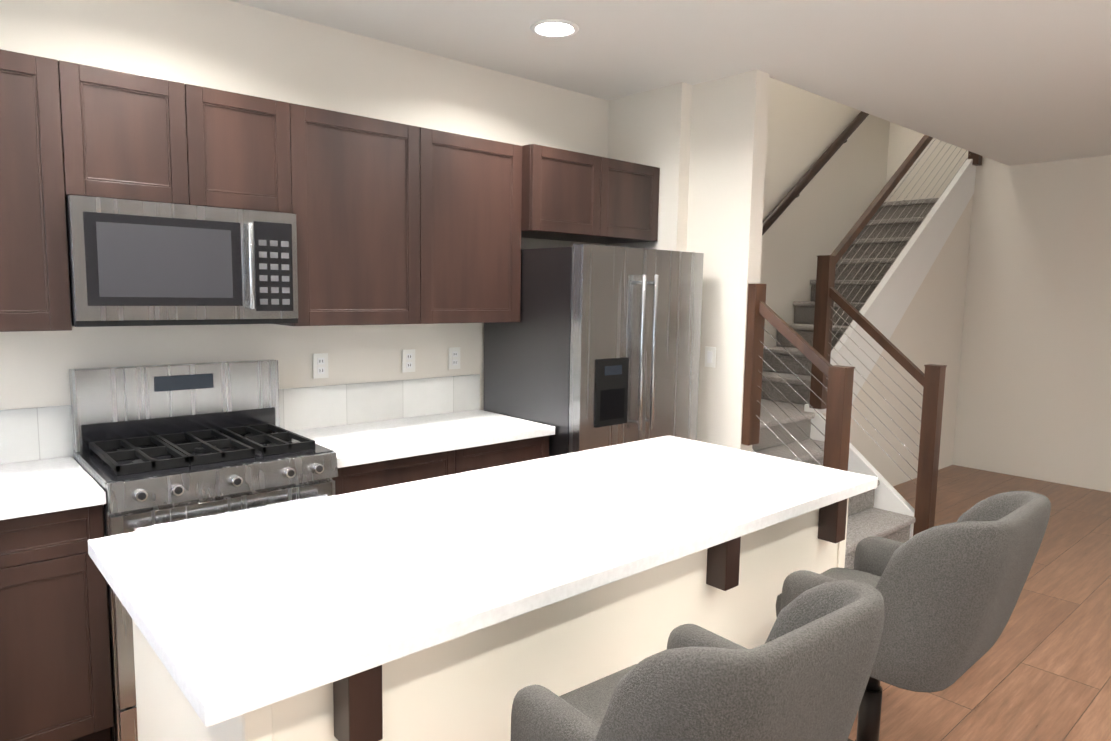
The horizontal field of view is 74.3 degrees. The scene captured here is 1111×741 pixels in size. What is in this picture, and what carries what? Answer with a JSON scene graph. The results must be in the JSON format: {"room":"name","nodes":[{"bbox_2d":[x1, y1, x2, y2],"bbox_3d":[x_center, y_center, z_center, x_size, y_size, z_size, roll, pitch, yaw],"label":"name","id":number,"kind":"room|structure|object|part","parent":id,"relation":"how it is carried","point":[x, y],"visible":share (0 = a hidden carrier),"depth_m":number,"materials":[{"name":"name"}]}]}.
{"room":"kitchen","nodes":[
{"label":"kitchen","id":0,"kind":"room"},
{"bbox_2d":[0,0,608,458],"bbox_3d":[-1.374,-0.175,3.266,4.530,2.740,0.150,-4,8,-41],"label":"wall","id":1,"kind":"structure","parent":0,"point":[234,46],"depth_m":3.23,"materials":[{"name":"beige paint"}]},
{"bbox_2d":[0,193,71,331],"bbox_3d":[-1.945,-0.357,2.394,0.550,0.450,0.350,-4,8,-41],"label":"upper cabinet","id":2,"kind":"object","parent":1,"relation":"attached to","point":[35,284],"depth_m":2.39,"materials":[{"name":"brown wood"}]},
{"bbox_2d":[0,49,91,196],"bbox_3d":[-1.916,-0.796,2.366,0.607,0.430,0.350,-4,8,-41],"label":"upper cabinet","id":3,"kind":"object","parent":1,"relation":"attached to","point":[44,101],"depth_m":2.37,"materials":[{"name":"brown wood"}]},
{"bbox_2d":[84,65,211,206],"bbox_3d":[-1.568,-0.824,2.673,0.437,0.430,0.350,-4,8,-41],"label":"upper cabinet","id":4,"kind":"object","parent":1,"relation":"attached to","point":[148,136],"depth_m":2.57,"materials":[{"name":"brown wood"}]},
{"bbox_2d":[65,195,297,326],"bbox_3d":[-1.422,-0.396,2.790,0.752,0.430,0.444,-4,8,-41],"label":"over-the-range microwave","id":5,"kind":"object","parent":4,"relation":"attached to","point":[137,263],"visible":0.98,"depth_m":2.62,"materials":[{"name":"grey metal"}]},
{"bbox_2d":[0,374,479,463],"bbox_3d":[-1.710,0.218,2.906,3.443,0.195,0.009,-4,8,-41],"label":"tile backsplash","id":6,"kind":"structure","parent":1,"relation":"attached to","point":[31,434],"depth_m":3.44,"materials":[{"name":"white tile"}]},
{"bbox_2d":[208,88,295,213],"bbox_3d":[-1.326,-0.842,2.886,0.437,0.430,0.350,-4,8,-41],"label":"upper cabinet","id":7,"kind":"object","parent":1,"relation":"attached to","point":[252,139],"depth_m":2.81,"materials":[{"name":"brown wood"}]},
{"bbox_2d":[313,353,328,378],"bbox_3d":[-1.092,-0.022,3.412,0.072,0.115,0.009,-4,8,-41],"label":"electrical outlet","id":8,"kind":"object","parent":1,"relation":"attached to","point":[320,365],"visible":1,"depth_m":3.41,"materials":[{"name":"white plastic"}]},
{"bbox_2d":[277,217,423,325],"bbox_3d":[-0.950,-0.435,3.271,0.587,0.450,0.350,-4,8,-41],"label":"upper cabinet","id":9,"kind":"object","parent":1,"relation":"attached to","point":[349,272],"depth_m":3.14,"materials":[{"name":"brown wood"}]},
{"bbox_2d":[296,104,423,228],"bbox_3d":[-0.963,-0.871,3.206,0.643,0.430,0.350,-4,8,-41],"label":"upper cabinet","id":10,"kind":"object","parent":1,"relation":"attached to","point":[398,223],"depth_m":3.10,"materials":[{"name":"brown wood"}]},
{"bbox_2d":[402,349,414,371],"bbox_3d":[-0.743,-0.049,3.720,0.072,0.115,0.009,-4,8,-41],"label":"electrical outlet","id":11,"kind":"object","parent":1,"relation":"attached to","point":[408,360],"visible":1,"depth_m":3.72,"materials":[{"name":"white plastic"}]},
{"bbox_2d":[449,347,459,368],"bbox_3d":[-0.537,-0.065,3.902,0.072,0.115,0.009,-4,8,-41],"label":"electrical outlet","id":12,"kind":"object","parent":1,"relation":"attached to","point":[454,357],"visible":1,"depth_m":3.90,"materials":[{"name":"white plastic"}]},
{"bbox_2d":[424,128,523,236],"bbox_3d":[-0.503,-0.906,3.612,0.588,0.430,0.350,-4,8,-41],"label":"upper cabinet","id":13,"kind":"object","parent":1,"relation":"attached to","point":[472,184],"depth_m":3.48,"materials":[{"name":"brown wood"}]},
{"bbox_2d":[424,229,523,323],"bbox_3d":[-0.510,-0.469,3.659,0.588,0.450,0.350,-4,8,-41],"label":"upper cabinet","id":14,"kind":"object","parent":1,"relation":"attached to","point":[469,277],"depth_m":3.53,"materials":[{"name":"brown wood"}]},
{"bbox_2d":[520,144,611,240],"bbox_3d":[-0.057,-0.940,3.952,0.532,0.420,0.430,-4,8,-41],"label":"upper cabinet","id":15,"kind":"object","parent":1,"relation":"attached to","point":[566,195],"depth_m":3.78,"materials":[{"name":"brown wood"}]},
{"bbox_2d":[229,0,1110,165],"bbox_3d":[2.575,-2.591,1.573,8.790,2.560,7.700,-4,8,-41],"label":"ceiling","id":16,"kind":"structure","parent":0,"point":[1012,82],"depth_m":3.52,"materials":[{"name":"white paint"}]},
{"bbox_2d":[530,19,578,37],"bbox_3d":[-0.004,-1.525,3.276,0.220,0.010,0.220,-4,8,-41],"label":"recessed light","id":17,"kind":"object","parent":16,"relation":"in","point":[555,28],"visible":1,"depth_m":3.27,"materials":[{"name":"white"}]},
{"bbox_2d":[605,69,769,451],"bbox_3d":[0.692,-1.484,4.261,0.210,5.200,1.110,-4,8,-41],"label":"wall","id":18,"kind":"structure","parent":0,"point":[702,146],"depth_m":4.09,"materials":[{"name":"beige paint"}]},
{"bbox_2d":[573,159,659,243],"bbox_3d":[0.258,-0.965,4.229,0.532,0.420,0.430,-4,8,-41],"label":"upper cabinet","id":19,"kind":"object","parent":18,"relation":"attached to","point":[635,187],"depth_m":4.12,"materials":[{"name":"brown wood"}]},
{"bbox_2d":[705,346,715,367],"bbox_3d":[0.874,-0.076,4.146,0.010,0.115,0.072,-4,8,-41],"label":"light switch","id":20,"kind":"object","parent":18,"relation":"attached to","point":[710,356],"visible":1,"depth_m":4.14,"materials":[{"name":"white plastic"}]},
{"bbox_2d":[760,77,889,346],"bbox_3d":[1.801,-1.660,6.076,4.110,5.200,0.150,-4,8,-41],"label":"wall","id":21,"kind":"structure","parent":0,"point":[823,212],"depth_m":6.34,"materials":[{"name":"beige paint"}]},
{"bbox_2d":[848,465,1110,740],"bbox_3d":[2.506,1.455,2.009,8.790,0.100,7.700,-4,8,-41],"label":"floor","id":22,"kind":"structure","parent":0,"point":[1040,670],"depth_m":3.29,"materials":[{"name":"brown wood"}]},
{"bbox_2d":[0,501,113,740],"bbox_3d":[-2.010,0.859,2.278,0.987,0.874,0.658,-4,8,-41],"label":"base cabinet","id":23,"kind":"object","parent":22,"relation":"on","point":[55,674],"depth_m":2.30,"materials":[{"name":"brown wood"}]},
{"bbox_2d":[0,457,105,516],"bbox_3d":[-1.985,0.402,2.256,0.929,0.040,0.640,-4,8,-41],"label":"countertop","id":24,"kind":"structure","parent":23,"relation":"on","point":[25,486],"depth_m":2.38,"materials":[{"name":"white stone"}]},
{"bbox_2d":[69,359,337,740],"bbox_3d":[-1.321,0.625,2.807,0.760,1.250,0.683,-4,8,-41],"label":"gas range","id":25,"kind":"object","parent":22,"relation":"on","point":[155,446],"visible":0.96,"depth_m":2.73,"materials":[{"name":"silver metal"}]},
{"bbox_2d":[332,449,471,494],"bbox_3d":[-0.845,0.764,3.344,0.637,0.874,0.600,-4,8,-41],"label":"base cabinet","id":26,"kind":"object","parent":22,"relation":"on","point":[385,473],"depth_m":3.08,"materials":[{"name":"brown wood"}]},
{"bbox_2d":[291,409,554,468],"bbox_3d":[-0.638,0.297,3.444,1.137,0.040,0.640,-4,8,-41],"label":"countertop","id":27,"kind":"structure","parent":26,"relation":"on","point":[367,443],"depth_m":3.34,"materials":[{"name":"white stone"}]},
{"bbox_2d":[133,487,875,740],"bbox_3d":[-0.003,0.889,2.324,2.192,0.874,0.929,-4,8,-41],"label":"kitchen island","id":28,"kind":"object","parent":22,"relation":"on","point":[462,686],"depth_m":1.76,"materials":[{"name":"beige"}]},
{"bbox_2d":[88,435,877,730],"bbox_3d":[-0.012,0.433,2.284,2.312,0.040,0.985,-4,8,-41],"label":"island countertop","id":29,"kind":"structure","parent":28,"relation":"on","point":[238,610],"depth_m":1.83,"materials":[{"name":"white stone"}]},
{"bbox_2d":[472,437,548,470],"bbox_3d":[-0.441,0.733,3.700,0.555,0.874,0.600,-4,8,-41],"label":"base cabinet","id":30,"kind":"object","parent":22,"relation":"on","point":[488,456],"depth_m":3.46,"materials":[{"name":"brown wood"}]},
{"bbox_2d":[484,244,703,456],"bbox_3d":[0.214,0.247,4.037,0.902,1.790,0.827,-4,8,-41],"label":"refrigerator","id":31,"kind":"object","parent":22,"relation":"on","point":[597,346],"visible":0.62,"depth_m":3.65,"materials":[{"name":"grey metal"}]},
{"bbox_2d":[511,580,884,740],"bbox_3d":[0.253,0.898,1.474,0.567,1.045,0.630,-4,8,-41],"label":"bar stool","id":32,"kind":"object","parent":22,"relation":"on","point":[803,672],"visible":1,"depth_m":1.17,"materials":[{"name":"grey fabric"}]},
{"bbox_2d":[741,111,981,568],"bbox_3d":[2.332,-0.887,5.419,3.966,3.822,1.668,-4,8,-41],"label":"staircase","id":33,"kind":"structure","parent":22,"relation":"on","point":[856,369],"depth_m":5.69,"materials":[{"name":"beige carpet"}]},
{"bbox_3d":[2.184,-1.691,6.242,2.737,2.045,0.101,-4,8,-41],"label":"handrail","id":34,"kind":"part","parent":33,"relation":"part of","materials":[{"name":"brown wood"}]},
{"bbox_2d":[776,491,1050,740],"bbox_3d":[0.988,0.841,2.125,0.557,1.045,0.626,-4,8,-41],"label":"bar stool","id":35,"kind":"object","parent":22,"relation":"on","point":[950,592],"visible":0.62,"depth_m":1.82,"materials":[{"name":"grey fabric"}]},
{"bbox_2d":[885,122,1110,491],"bbox_3d":[5.835,-1.424,4.522,0.150,5.200,7.550,-4,8,-41],"label":"wall","id":36,"kind":"structure","parent":0,"point":[1034,395],"depth_m":6.39,"materials":[{"name":"beige paint"}]}
]}

